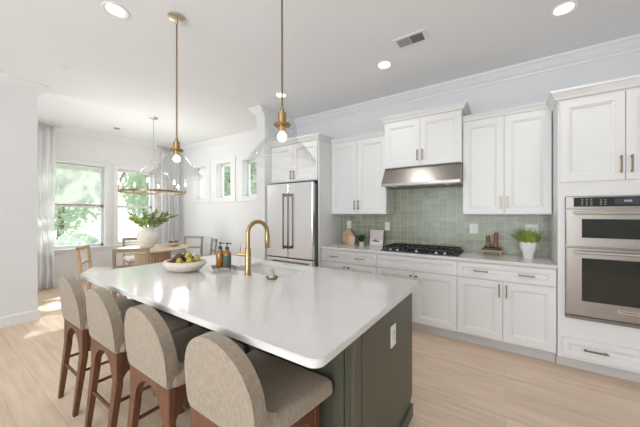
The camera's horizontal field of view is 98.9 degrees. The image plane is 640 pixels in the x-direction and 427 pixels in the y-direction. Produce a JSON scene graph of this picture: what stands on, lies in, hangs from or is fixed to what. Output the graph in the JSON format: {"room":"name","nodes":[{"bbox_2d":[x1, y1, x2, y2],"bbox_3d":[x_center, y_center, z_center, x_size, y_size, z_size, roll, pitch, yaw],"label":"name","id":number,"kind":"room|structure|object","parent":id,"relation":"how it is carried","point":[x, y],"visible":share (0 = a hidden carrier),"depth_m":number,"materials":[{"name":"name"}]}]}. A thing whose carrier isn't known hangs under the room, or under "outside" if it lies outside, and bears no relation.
{"room":"kitchen","nodes":[
{"label":"kitchen","id":0,"kind":"room"},
{"bbox_2d":[0,85,37,316],"bbox_3d":[-4.951,-0.145,1.835,0.180,3.050,4.300,0,0,34],"label":"wall column","id":1,"kind":"structure","parent":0,"point":[18,108],"depth_m":3.42,"materials":[{"name":"white paint"}]},
{"bbox_2d":[0,309,39,327],"bbox_3d":[-4.947,1.312,1.841,0.212,0.135,4.316,0,0,34],"label":"baseboard","id":2,"kind":"structure","parent":1,"relation":"attached to","point":[28,316],"depth_m":3.42,"materials":[{"name":"white paint"}]},
{"bbox_2d":[54,131,180,279],"bbox_3d":[-5.698,-0.145,4.124,0.160,3.050,7.260,0,0,34],"label":"wall","id":3,"kind":"structure","parent":0,"point":[68,145],"depth_m":5.76,"materials":[{"name":"white paint"}]},
{"bbox_2d":[55,277,87,287],"bbox_3d":[-4.040,1.312,3.005,3.840,0.135,7.260,0,0,34],"label":"baseboard","id":4,"kind":"structure","parent":3,"relation":"attached to","point":[56,281],"depth_m":5.13,"materials":[{"name":"white paint"}]},
{"bbox_2d":[54,158,110,253],"bbox_3d":[-4.863,-0.145,5.311,0.195,1.790,1.300,0,0,34],"label":"window","id":5,"kind":"structure","parent":3,"relation":"in","point":[64,249],"depth_m":5.74,"materials":[{"name":"white paint"}]},
{"bbox_2d":[55,162,103,205],"bbox_3d":[-4.861,-0.563,5.309,0.040,0.802,1.090,0,0,34],"label":"roller shade","id":6,"kind":"object","parent":5,"relation":"attached to","point":[58,163],"visible":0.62,"depth_m":5.42,"materials":[{"name":"fabric"}]},
{"bbox_2d":[113,165,157,248],"bbox_3d":[-4.220,-0.145,6.264,0.195,1.790,0.920,0,0,34],"label":"window","id":7,"kind":"structure","parent":3,"relation":"in","point":[117,168],"depth_m":6.12,"materials":[{"name":"white paint"}]},
{"bbox_2d":[38,105,264,153],"bbox_3d":[-4.040,-1.607,3.005,3.840,0.125,7.260,0,0,34],"label":"trim","id":8,"kind":"structure","parent":3,"relation":"attached to","point":[258,110],"depth_m":5.77,"materials":[{"name":"white paint"}]},
{"bbox_3d":[-5.010,-1.590,4.861,0.155,0.040,0.590,0,0,34],"label":"curtain rod","id":9,"kind":"object","parent":3,"relation":"attached to","visible":0},
{"bbox_2d":[38,124,55,290],"bbox_3d":[-4.972,-0.106,4.817,0.093,2.943,0.484,0,0,34],"label":"curtain","id":10,"kind":"object","parent":9,"relation":"hanging from","point":[46,144],"visible":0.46,"depth_m":4.91,"materials":[{"name":"white fabric"}]},
{"bbox_3d":[-3.743,-1.590,6.738,0.155,0.040,0.580,0,0,34],"label":"curtain rod","id":11,"kind":"object","parent":3,"relation":"attached to","visible":0},
{"bbox_2d":[161,148,178,255],"bbox_3d":[-3.682,-0.106,6.728,0.093,2.943,0.434,0,0,34],"label":"curtain","id":12,"kind":"object","parent":11,"relation":"hanging from","point":[169,203],"visible":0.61,"depth_m":6.73,"materials":[{"name":"white fabric"}]},
{"bbox_2d":[257,107,296,259],"bbox_3d":[-0.716,-0.145,4.658,0.180,3.050,0.800,0,0,34],"label":"wall pillar","id":13,"kind":"structure","parent":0,"point":[266,131],"depth_m":4.33,"materials":[{"name":"white paint"}]},
{"bbox_2d":[0,0,639,146],"bbox_3d":[-1.494,-1.730,1.317,10.250,0.120,7.610,0,0,34],"label":"ceiling","id":14,"kind":"structure","parent":0,"point":[121,73],"depth_m":2.77,"materials":[{"name":"white paint"}]},
{"bbox_2d":[0,72,48,95],"bbox_3d":[-4.925,-1.607,1.873,0.364,0.125,4.392,0,0,34],"label":"trim","id":15,"kind":"structure","parent":14,"relation":"attached to","point":[6,80],"depth_m":3.42,"materials":[{"name":"white paint"}]},
{"bbox_2d":[58,65,69,70],"bbox_3d":[-2.922,-1.661,3.125,0.090,0.018,0.090,0,0,34],"label":"ceiling sensor","id":16,"kind":"object","parent":14,"relation":"attached to","point":[59,66],"visible":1,"depth_m":3.11,"materials":[{"name":"white plastic"}]},
{"bbox_2d":[100,1,129,18],"bbox_3d":[-1.679,-1.665,2.249,0.194,0.009,0.194,0,0,34],"label":"recessed light","id":17,"kind":"object","parent":14,"relation":"in","point":[113,9],"visible":1,"depth_m":2.25,"materials":[{"name":"white plastic"}]},
{"bbox_2d":[117,116,186,194],"bbox_3d":[-2.898,-1.012,4.768,1.016,1.315,1.016,0,0,34],"label":"chandelier","id":18,"kind":"object","parent":14,"relation":"hanging from","point":[153,118],"visible":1,"depth_m":4.73,"materials":[{"name":"gold metal"}]},
{"bbox_2d":[167,11,185,161],"bbox_3d":[-1.219,-0.987,2.331,0.416,1.366,0.416,0,0,34],"label":"pendant light","id":19,"kind":"object","parent":14,"relation":"hanging from","point":[177,18],"visible":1,"depth_m":2.33,"materials":[{"name":"gold metal"}]},
{"bbox_2d":[173,138,179,155],"bbox_3d":[-1.219,-0.567,2.331,0.052,0.150,0.052,0,0,34],"label":"socket","id":20,"kind":"object","parent":19,"relation":"attached to","point":[176,144],"depth_m":2.31,"materials":[{"name":"gold metal"}]},
{"bbox_2d":[274,92,287,97],"bbox_3d":[-0.552,-1.665,3.864,0.194,0.009,0.194,0,0,34],"label":"recessed light","id":21,"kind":"object","parent":14,"relation":"in","point":[278,94],"visible":0.85,"depth_m":3.86,"materials":[{"name":"white plastic"}]},
{"bbox_2d":[273,0,290,141],"bbox_3d":[-0.230,-0.987,1.664,0.416,1.366,0.416,0,0,34],"label":"pendant light","id":22,"kind":"object","parent":14,"relation":"hanging from","point":[281,124],"visible":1,"depth_m":1.66,"materials":[{"name":"gold metal"}]},
{"bbox_2d":[278,107,285,132],"bbox_3d":[-0.230,-0.567,1.664,0.052,0.150,0.052,0,0,34],"label":"socket","id":23,"kind":"object","parent":22,"relation":"attached to","point":[281,115],"depth_m":1.64,"materials":[{"name":"gold metal"}]},
{"bbox_2d":[375,60,392,69],"bbox_3d":[0.721,-1.665,3.079,0.194,0.009,0.194,0,0,34],"label":"recessed light","id":24,"kind":"object","parent":14,"relation":"in","point":[385,64],"visible":1,"depth_m":3.08,"materials":[{"name":"white plastic"}]},
{"bbox_2d":[392,29,428,48],"bbox_3d":[0.867,-1.663,2.624,0.310,0.014,0.170,0,0,34],"label":"ceiling vent","id":25,"kind":"object","parent":14,"relation":"in","point":[421,35],"visible":1,"depth_m":2.61,"materials":[{"name":"white plastic"}]},
{"bbox_2d":[548,0,579,17],"bbox_3d":[1.988,-1.665,2.235,0.194,0.009,0.194,0,0,34],"label":"recessed light","id":26,"kind":"object","parent":14,"relation":"in","point":[567,7],"visible":1,"depth_m":2.23,"materials":[{"name":"white plastic"}]},
{"bbox_2d":[0,282,639,426],"bbox_3d":[-1.550,1.440,1.324,10.450,0.120,7.660,0,0,34],"label":"floor","id":27,"kind":"structure","parent":0,"point":[456,383],"depth_m":2.14,"materials":[{"name":"brown wood"}]},
{"bbox_2d":[75,244,120,294],"bbox_3d":[-3.520,0.945,4.393,0.484,0.870,0.460,0,0,-24],"label":"dining chair","id":28,"kind":"object","parent":27,"relation":"on","point":[79,263],"visible":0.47,"depth_m":4.28,"materials":[{"name":"wood"}]},
{"bbox_2d":[82,266,117,273],"bbox_3d":[-3.494,0.918,4.405,0.427,0.057,0.456,0,0,-24],"label":"seat cushion","id":29,"kind":"object","parent":28,"relation":"on","point":[91,269],"depth_m":4.35,"materials":[{"name":"white fabric"}]},
{"bbox_2d":[58,275,141,417],"bbox_3d":[-1.696,0.915,2.134,0.516,0.930,0.460,0,0,34],"label":"bar stool","id":30,"kind":"object","parent":27,"relation":"on","point":[72,294],"visible":0.66,"depth_m":1.92,"materials":[{"name":"beige fabric"}]},
{"bbox_2d":[122,237,136,264],"bbox_3d":[-3.757,0.945,5.676,0.484,0.870,0.460,0,0,43],"label":"dining chair","id":31,"kind":"object","parent":27,"relation":"on","point":[129,260],"visible":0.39,"depth_m":5.62,"materials":[{"name":"wood"}]},
{"bbox_2d":[123,256,133,261],"bbox_3d":[-3.736,0.918,5.656,0.427,0.057,0.456,0,0,43],"label":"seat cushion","id":32,"kind":"object","parent":31,"relation":"on","point":[130,258],"depth_m":5.47,"materials":[{"name":"white fabric"}]},
{"bbox_2d":[112,248,149,297],"bbox_3d":[-2.796,0.945,4.173,0.460,0.870,0.484,0,0,-17],"label":"dining chair","id":33,"kind":"object","parent":27,"relation":"on","point":[147,250],"visible":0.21,"depth_m":3.93,"materials":[{"name":"brown wood"}]},
{"bbox_2d":[84,287,188,426],"bbox_3d":[-1.224,0.915,1.815,0.516,0.930,0.460,0,0,34],"label":"bar stool","id":34,"kind":"object","parent":27,"relation":"on","point":[105,321],"visible":0.7,"depth_m":1.61,"materials":[{"name":"beige fabric"}]},
{"bbox_2d":[115,244,188,263],"bbox_3d":[-3.066,1.000,5.038,1.200,0.760,1.200,0,0,34],"label":"dining table","id":35,"kind":"object","parent":27,"relation":"on","point":[159,253],"visible":0.47,"depth_m":4.85,"materials":[{"name":"brown wood"}]},
{"bbox_2d":[127,208,178,247],"bbox_3d":[-3.143,0.251,5.029,0.949,0.737,0.516,0,0,14],"label":"vase","id":36,"kind":"object","parent":35,"relation":"on","point":[147,237],"visible":1,"depth_m":4.96,"materials":[{"name":"white ceramic"}]},
{"bbox_2d":[166,242,181,246],"bbox_3d":[-2.765,0.583,5.197,0.280,0.075,0.280,0,0,34],"label":"bowl","id":37,"kind":"object","parent":35,"relation":"on","point":[179,243],"visible":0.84,"depth_m":5.12,"materials":[{"name":"beige ceramic"}]},
{"bbox_2d":[124,304,245,426],"bbox_3d":[-0.750,0.915,1.495,0.516,0.930,0.460,0,0,34],"label":"bar stool","id":38,"kind":"object","parent":27,"relation":"on","point":[156,357],"visible":0.76,"depth_m":1.30,"materials":[{"name":"beige fabric"}]},
{"bbox_2d":[171,236,202,257],"bbox_3d":[-2.898,0.945,5.973,0.460,0.870,0.484,0,0,10],"label":"dining chair","id":39,"kind":"object","parent":27,"relation":"on","point":[185,237],"visible":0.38,"depth_m":6.14,"materials":[{"name":"wood"}]},
{"bbox_2d":[171,253,200,257],"bbox_3d":[-2.903,0.918,5.945,0.456,0.057,0.427,0,0,10],"label":"fruit","id":40,"kind":"object","parent":39,"relation":"on","point":[193,254],"depth_m":6.04,"materials":[{"name":"food"}]},
{"bbox_2d":[209,238,217,255],"bbox_3d":[-2.350,0.945,5.483,0.484,0.870,0.460,0,0,-32],"label":"dining chair","id":41,"kind":"object","parent":27,"relation":"on","point":[212,239],"visible":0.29,"depth_m":5.56,"materials":[{"name":"wood"}]},
{"bbox_2d":[80,255,418,426],"bbox_3d":[-0.580,0.923,2.003,2.236,0.914,1.259,0,0,34],"label":"kitchen island","id":42,"kind":"object","parent":27,"relation":"on","point":[333,324],"visible":0.71,"depth_m":1.42,"materials":[{"name":"white stone"}]},
{"bbox_2d":[80,255,418,368],"bbox_3d":[-0.580,0.481,2.003,2.236,0.030,1.259,0,0,34],"label":"island countertop","id":43,"kind":"structure","parent":42,"relation":"on","point":[306,318],"depth_m":1.48,"materials":[{"name":"white stone"}]},
{"bbox_2d":[162,258,205,272],"bbox_3d":[-1.103,0.423,2.235,0.370,0.086,0.309,0,0,34],"label":"fruit bowl","id":44,"kind":"object","parent":43,"relation":"on","point":[184,267],"visible":0.8,"depth_m":2.11,"materials":[{"name":"white ceramic"}]},
{"bbox_2d":[175,252,181,259],"bbox_3d":[-1.138,0.342,2.204,0.054,0.066,0.056,0,0,-21],"label":"fig","id":45,"kind":"object","parent":44,"relation":"in","point":[178,254],"visible":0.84,"depth_m":2.19,"materials":[{"name":"purple plant"}]},
{"bbox_2d":[175,257,182,262],"bbox_3d":[-1.105,0.371,2.152,0.055,0.073,0.057,0,0,18],"label":"pear","id":46,"kind":"object","parent":44,"relation":"in","point":[179,260],"visible":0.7,"depth_m":2.14,"materials":[{"name":"green plant"}]},
{"bbox_2d":[185,252,191,258],"bbox_3d":[-1.055,0.334,2.197,0.054,0.066,0.054,0,0,39],"label":"pear","id":47,"kind":"object","parent":44,"relation":"in","point":[187,254],"visible":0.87,"depth_m":2.18,"materials":[{"name":"green plant"}]},
{"bbox_2d":[186,256,192,262],"bbox_3d":[-1.026,0.371,2.159,0.053,0.070,0.053,0,0,-11],"label":"pear","id":48,"kind":"object","parent":44,"relation":"in","point":[189,259],"visible":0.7,"depth_m":2.14,"materials":[{"name":"green plant"}]},
{"bbox_2d":[193,254,199,261],"bbox_3d":[-1.000,0.365,2.219,0.052,0.071,0.057,0,0,-35],"label":"pear","id":49,"kind":"object","parent":44,"relation":"in","point":[196,258],"visible":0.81,"depth_m":2.20,"materials":[{"name":"green plant"}]},
{"bbox_2d":[211,265,237,270],"bbox_3d":[-0.792,0.451,2.267,0.250,0.030,0.130,0,0,18],"label":"soap tray","id":50,"kind":"object","parent":43,"relation":"on","point":[234,267],"visible":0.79,"depth_m":2.24,"materials":[{"name":"metal"}]},
{"bbox_2d":[216,242,224,266],"bbox_3d":[-0.830,0.340,2.279,0.063,0.204,0.067,0,0,-29],"label":"soap bottle","id":51,"kind":"object","parent":50,"relation":"on","point":[219,254],"visible":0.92,"depth_m":2.26,"materials":[{"name":"orange glass"}]},
{"bbox_2d":[223,242,231,267],"bbox_3d":[-0.761,0.340,2.245,0.065,0.204,0.067,0,0,-27],"label":"soap bottle","id":52,"kind":"object","parent":50,"relation":"on","point":[226,254],"visible":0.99,"depth_m":2.22,"materials":[{"name":"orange glass"}]},
{"bbox_2d":[238,220,269,275],"bbox_3d":[-0.502,0.257,2.124,0.254,0.418,0.088,0,0,-32],"label":"faucet","id":53,"kind":"object","parent":43,"relation":"on","point":[247,254],"visible":1,"depth_m":2.07,"materials":[{"name":"gold metal"}]},
{"bbox_2d":[241,265,302,276],"bbox_3d":[-0.420,0.596,2.308,0.624,0.199,0.389,0,0,34],"label":"sink","id":54,"kind":"object","parent":43,"relation":"in","point":[280,272],"visible":0.13,"depth_m":2.52,"materials":[{"name":"white ceramic"}]},
{"bbox_2d":[266,275,277,279],"bbox_3d":[-0.342,0.458,1.950,0.082,0.017,0.082,0,0,34],"label":"dish","id":55,"kind":"object","parent":43,"relation":"on","point":[267,277],"visible":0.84,"depth_m":1.92,"materials":[{"name":"grey stone"}]},
{"bbox_2d":[269,269,274,277],"bbox_3d":[-0.342,0.424,1.950,0.044,0.068,0.043,0,0,34],"label":"dish brush","id":56,"kind":"object","parent":55,"relation":"in","point":[271,274],"visible":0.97,"depth_m":1.94,"materials":[{"name":"beige wood"}]},
{"bbox_2d":[391,323,395,347],"bbox_3d":[0.419,0.696,1.563,0.009,0.120,0.075,0,0,34],"label":"island outlet","id":57,"kind":"object","parent":42,"relation":"attached to","point":[393,327],"visible":1,"depth_m":1.56,"materials":[{"name":"white plastic"}]},
{"bbox_2d":[184,331,332,426],"bbox_3d":[-0.277,0.915,1.176,0.516,0.930,0.460,0,0,34],"label":"bar stool","id":58,"kind":"object","parent":27,"relation":"on","point":[226,386],"visible":1,"depth_m":1.04,"materials":[{"name":"beige fabric"}]},
{"bbox_2d":[267,181,317,266],"bbox_3d":[-0.284,0.458,4.319,0.885,1.805,0.808,0,0,34],"label":"refrigerator","id":59,"kind":"object","parent":27,"relation":"on","point":[292,208],"visible":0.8,"depth_m":3.96,"materials":[{"name":"metal"}]},
{"bbox_2d":[318,140,340,267],"bbox_3d":[0.157,0.165,4.154,0.020,2.430,0.631,0,0,34],"label":"end panel","id":60,"kind":"object","parent":27,"relation":"on","point":[329,225],"visible":0.5,"depth_m":4.02,"materials":[{"name":"white paint"}]},
{"bbox_2d":[321,249,376,274],"bbox_3d":[0.521,0.939,3.915,0.848,0.883,0.644,0,0,34],"label":"base cabinet","id":61,"kind":"object","parent":27,"relation":"on","point":[353,261],"visible":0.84,"depth_m":3.66,"materials":[{"name":"white paint"}]},
{"bbox_2d":[320,242,556,268],"bbox_3d":[1.236,0.481,3.432,2.572,0.030,0.622,0,0,34],"label":"countertop","id":62,"kind":"structure","parent":61,"relation":"on","point":[510,259],"depth_m":2.97,"materials":[{"name":"white stone"}]},
{"bbox_2d":[342,229,353,243],"bbox_3d":[0.428,0.350,4.155,0.200,0.232,0.045,0,0,34],"label":"cutting board","id":63,"kind":"object","parent":62,"relation":"on","point":[348,232],"visible":0.73,"depth_m":4.16,"materials":[{"name":"beige wood"}]},
{"bbox_2d":[348,236,354,244],"bbox_3d":[0.471,0.398,4.067,0.105,0.136,0.038,0,0,34],"label":"cutting board","id":64,"kind":"object","parent":62,"relation":"on","point":[351,240],"visible":0.98,"depth_m":4.06,"materials":[{"name":"brown wood"}]},
{"bbox_2d":[356,234,365,245],"bbox_3d":[0.597,0.376,3.979,0.146,0.180,0.160,0,0,24],"label":"succulent pot","id":65,"kind":"object","parent":62,"relation":"on","point":[361,238],"visible":1,"depth_m":3.96,"materials":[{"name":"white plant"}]},
{"bbox_2d":[370,230,383,245],"bbox_3d":[0.818,0.351,3.946,0.200,0.230,0.056,0,0,34],"label":"cookbook","id":66,"kind":"object","parent":62,"relation":"on","point":[376,236],"visible":0.98,"depth_m":3.94,"materials":[{"name":"white paper"}]},
{"bbox_2d":[370,240,382,244],"bbox_3d":[0.807,0.415,3.929,0.188,0.066,0.012,0,0,34],"label":"picture","id":67,"kind":"object","parent":66,"relation":"attached to","point":[372,242],"depth_m":3.93},
{"bbox_2d":[381,243,462,256],"bbox_3d":[1.260,0.437,3.408,0.885,0.058,0.490,0,0,34],"label":"gas cooktop","id":68,"kind":"object","parent":62,"relation":"in","point":[395,247],"visible":1,"depth_m":3.32,"materials":[{"name":"black metal"}]},
{"bbox_2d":[480,248,502,255],"bbox_3d":[1.944,0.437,3.103,0.220,0.058,0.140,0,0,34],"label":"serving stand","id":69,"kind":"object","parent":62,"relation":"on","point":[481,249],"visible":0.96,"depth_m":3.04,"materials":[{"name":"beige wood"}]},
{"bbox_2d":[483,246,500,249],"bbox_3d":[1.944,0.391,3.103,0.173,0.034,0.110,0,0,34],"label":"tray","id":70,"kind":"object","parent":69,"relation":"on","point":[484,247],"visible":1,"depth_m":3.07,"materials":[{"name":"black metal"}]},
{"bbox_2d":[486,236,490,246],"bbox_3d":[1.915,0.314,3.123,0.050,0.125,0.049,0,0,34],"label":"pepper mill","id":71,"kind":"object","parent":70,"relation":"on","point":[487,237],"visible":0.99,"depth_m":3.11,"materials":[{"name":"brown wood"}]},
{"bbox_2d":[493,232,497,246],"bbox_3d":[1.978,0.293,3.081,0.050,0.165,0.049,0,0,34],"label":"pepper mill","id":72,"kind":"object","parent":70,"relation":"on","point":[495,244],"visible":1,"depth_m":3.06,"materials":[{"name":"brown wood"}]},
{"bbox_2d":[511,227,546,258],"bbox_3d":[2.160,0.297,2.841,0.390,0.338,0.365,0,0,15],"label":"potted grass","id":73,"kind":"object","parent":62,"relation":"on","point":[528,241],"depth_m":2.81,"materials":[{"name":"white ceramic"}]},
{"bbox_2d":[377,253,457,339],"bbox_3d":[1.252,0.939,3.427,0.910,0.883,0.634,0,0,34],"label":"base cabinet","id":74,"kind":"object","parent":27,"relation":"on","point":[434,302],"visible":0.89,"depth_m":3.10,"materials":[{"name":"white paint"}]},
{"bbox_2d":[457,260,555,361],"bbox_3d":[1.963,0.939,2.941,0.813,0.883,0.644,0,0,34],"label":"base cabinet","id":75,"kind":"object","parent":27,"relation":"on","point":[510,308],"visible":0.99,"depth_m":2.68,"materials":[{"name":"white paint"}]},
{"bbox_2d":[546,74,639,382],"bbox_3d":[2.616,0.145,2.479,0.888,2.470,0.679,0,0,34],"label":"tall cabinet","id":76,"kind":"object","parent":27,"relation":"on","point":[596,126],"visible":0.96,"depth_m":2.33,"materials":[{"name":"white paint"}]},
{"bbox_2d":[565,195,639,328],"bbox_3d":[2.595,0.383,2.378,0.757,1.056,0.576,0,0,34],"label":"wall oven","id":77,"kind":"object","parent":76,"relation":"in","point":[602,233],"visible":1,"depth_m":2.27,"materials":[{"name":"metal"}]},
{"bbox_2d":[181,51,639,258],"bbox_3d":[0.576,-0.145,4.382,9.950,3.050,0.212,0,0,34],"label":"wall","id":78,"kind":"structure","parent":0,"point":[225,222],"depth_m":3.73,"materials":[{"name":"white paint"}]},
{"bbox_2d":[190,161,209,202],"bbox_3d":[-2.846,-0.740,6.667,0.810,0.970,0.194,0,0,34],"label":"window","id":79,"kind":"structure","parent":78,"relation":"in","point":[201,199],"depth_m":6.68,"materials":[{"name":"white paint"}]},
{"bbox_2d":[212,156,235,201],"bbox_3d":[-2.100,-0.740,6.164,0.810,0.970,0.194,0,0,34],"label":"window","id":80,"kind":"structure","parent":78,"relation":"in","point":[232,198],"depth_m":6.09,"materials":[{"name":"white paint"}]},
{"bbox_2d":[237,152,256,201],"bbox_3d":[-1.363,-0.740,5.666,0.810,0.970,0.194,0,0,34],"label":"window","id":81,"kind":"structure","parent":78,"relation":"in","point":[240,158],"depth_m":5.76,"materials":[{"name":"white paint"}]},
{"bbox_2d":[269,133,332,183],"bbox_3d":[-0.215,-0.805,4.372,0.960,0.650,0.686,0,0,34],"label":"upper cabinet","id":82,"kind":"object","parent":78,"relation":"attached to","point":[293,160],"visible":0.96,"depth_m":4.10,"materials":[{"name":"white paint"}]},
{"bbox_2d":[331,130,393,213],"bbox_3d":[0.604,-0.550,4.020,0.868,1.120,0.352,0,0,34],"label":"upper cabinet","id":83,"kind":"object","parent":78,"relation":"attached to","point":[357,161],"visible":0.96,"depth_m":3.88,"materials":[{"name":"white paint"}]},
{"bbox_2d":[385,222,389,229],"bbox_3d":[0.978,0.185,3.976,0.075,0.120,0.010,0,0,34],"label":"wall plate","id":84,"kind":"object","parent":78,"relation":"attached to","point":[387,224],"visible":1,"depth_m":3.97,"materials":[{"name":"white plastic"}]},
{"bbox_2d":[379,101,470,168],"bbox_3d":[1.318,-0.915,3.487,1.028,0.660,0.436,0,0,34],"label":"upper cabinet","id":85,"kind":"object","parent":78,"relation":"attached to","point":[430,136],"visible":0.98,"depth_m":3.30,"materials":[{"name":"white paint"}]},
{"bbox_2d":[381,162,462,188],"bbox_3d":[1.297,-0.458,3.456,0.908,0.245,0.511,0,0,34],"label":"range hood","id":86,"kind":"object","parent":85,"relation":"attached to","point":[441,175],"visible":0.98,"depth_m":3.28,"materials":[{"name":"silver metal"}]},
{"bbox_2d":[294,34,639,127],"bbox_3d":[0.083,-1.607,0.221,6.110,0.125,7.260,0,0,34],"label":"trim","id":87,"kind":"structure","parent":78,"relation":"attached to","point":[630,44],"depth_m":3.22,"materials":[{"name":"white paint"}]},
{"bbox_2d":[470,224,477,233],"bbox_3d":[1.889,0.185,3.361,0.095,0.120,0.010,0,0,34],"label":"wall plate","id":88,"kind":"object","parent":78,"relation":"attached to","point":[473,227],"visible":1,"depth_m":3.36,"materials":[{"name":"white plastic"}]},
{"bbox_2d":[462,101,551,214],"bbox_3d":[2.047,-0.550,3.046,0.789,1.120,0.352,0,0,34],"label":"upper cabinet","id":89,"kind":"object","parent":78,"relation":"attached to","point":[507,153],"visible":0.97,"depth_m":2.91,"materials":[{"name":"white paint"}]},
{"bbox_2d":[525,224,537,231],"bbox_3d":[2.353,0.180,3.047,0.115,0.120,0.010,0,0,34],"label":"wall plate","id":90,"kind":"object","parent":78,"relation":"attached to","point":[527,226],"visible":0.57,"depth_m":3.04,"materials":[{"name":"white plastic"}]},
{"bbox_2d":[518,241,538,258],"bbox_3d":[2.166,0.378,2.851,0.161,0.176,0.161,0,0,-33],"label":"pot","id":91,"kind":"object","parent":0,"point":[528,249],"depth_m":2.81,"materials":[{"name":"white ceramic"}]},
{"label":"outside","id":92,"kind":"structure","parent":0,"visible":0},
{"bbox_3d":[-7.645,1.873,11.195,6.800,0.015,70.000,0,0,34],"label":"driveway","id":93,"kind":"object","parent":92,"visible":0},
{"bbox_2d":[95,169,124,181],"bbox_3d":[-8.163,-1.807,10.414,3.245,7.388,3.265,0,0,-15],"label":"tree","id":94,"kind":"object","parent":93,"relation":"on","point":[97,170],"visible":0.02,"depth_m":10.68,"materials":[{"name":"green plant"}]},
{"bbox_2d":[202,166,229,196],"bbox_3d":[-4.679,-1.427,14.465,3.101,6.629,3.036,0,0,34],"label":"tree","id":95,"kind":"object","parent":93,"relation":"on","point":[226,169],"visible":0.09,"depth_m":13.69,"materials":[{"name":"green plant"}]},
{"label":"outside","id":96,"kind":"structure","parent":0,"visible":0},
{"bbox_2d":[54,223,148,242],"bbox_3d":[-25.090,1.905,22.974,52.700,0.050,90.000,0,0,34],"label":"lawn","id":97,"kind":"structure","parent":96,"point":[125,230],"depth_m":30.31,"materials":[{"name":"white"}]},
{"bbox_2d":[58,169,92,209],"bbox_3d":[-19.155,-3.196,18.017,7.062,10.161,7.007,0,0,34],"label":"tree","id":98,"kind":"object","parent":97,"relation":"on","point":[91,169],"visible":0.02,"depth_m":18.98,"materials":[{"name":"green plant"}]},
{"bbox_2d":[54,232,98,245],"bbox_3d":[-9.056,1.320,10.169,1.513,1.301,1.463,0,0,-23],"label":"round shrub","id":99,"kind":"object","parent":97,"relation":"on","point":[79,238],"visible":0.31,"depth_m":9.90,"materials":[{"name":"green plant"}]},
{"bbox_2d":[54,165,99,238],"bbox_3d":[-13.389,-2.175,14.093,5.019,8.123,4.892,0,0,34],"label":"tree","id":100,"kind":"object","parent":97,"relation":"on","point":[67,177],"visible":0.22,"depth_m":13.88,"materials":[{"name":"green plant"}]},
{"bbox_2d":[118,172,142,217],"bbox_3d":[-14.249,-3.198,23.496,6.519,10.165,6.538,0,0,34],"label":"tree","id":101,"kind":"object","parent":97,"relation":"on","point":[124,203],"visible":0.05,"depth_m":22.07,"materials":[{"name":"green plant"}]},
{"bbox_2d":[119,172,148,226],"bbox_3d":[-10.373,-1.944,17.754,4.345,7.660,4.362,0,0,34],"label":"tree","id":102,"kind":"object","parent":97,"relation":"on","point":[141,179],"visible":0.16,"depth_m":16.45,"materials":[{"name":"green plant"}]},
{"bbox_2d":[202,171,205,196],"bbox_3d":[-14.512,-3.699,32.050,7.405,11.167,7.293,0,0,34],"label":"tree","id":103,"kind":"object","parent":97,"relation":"on","point":[203,187],"visible":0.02,"depth_m":30.82,"materials":[{"name":"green plant"}]},
{"bbox_2d":[251,162,256,194],"bbox_3d":[-2.505,-1.418,12.563,3.092,6.611,3.007,0,0,34],"label":"tree","id":104,"kind":"object","parent":97,"relation":"on","point":[253,165],"visible":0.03,"depth_m":11.50,"materials":[{"name":"green plant"}]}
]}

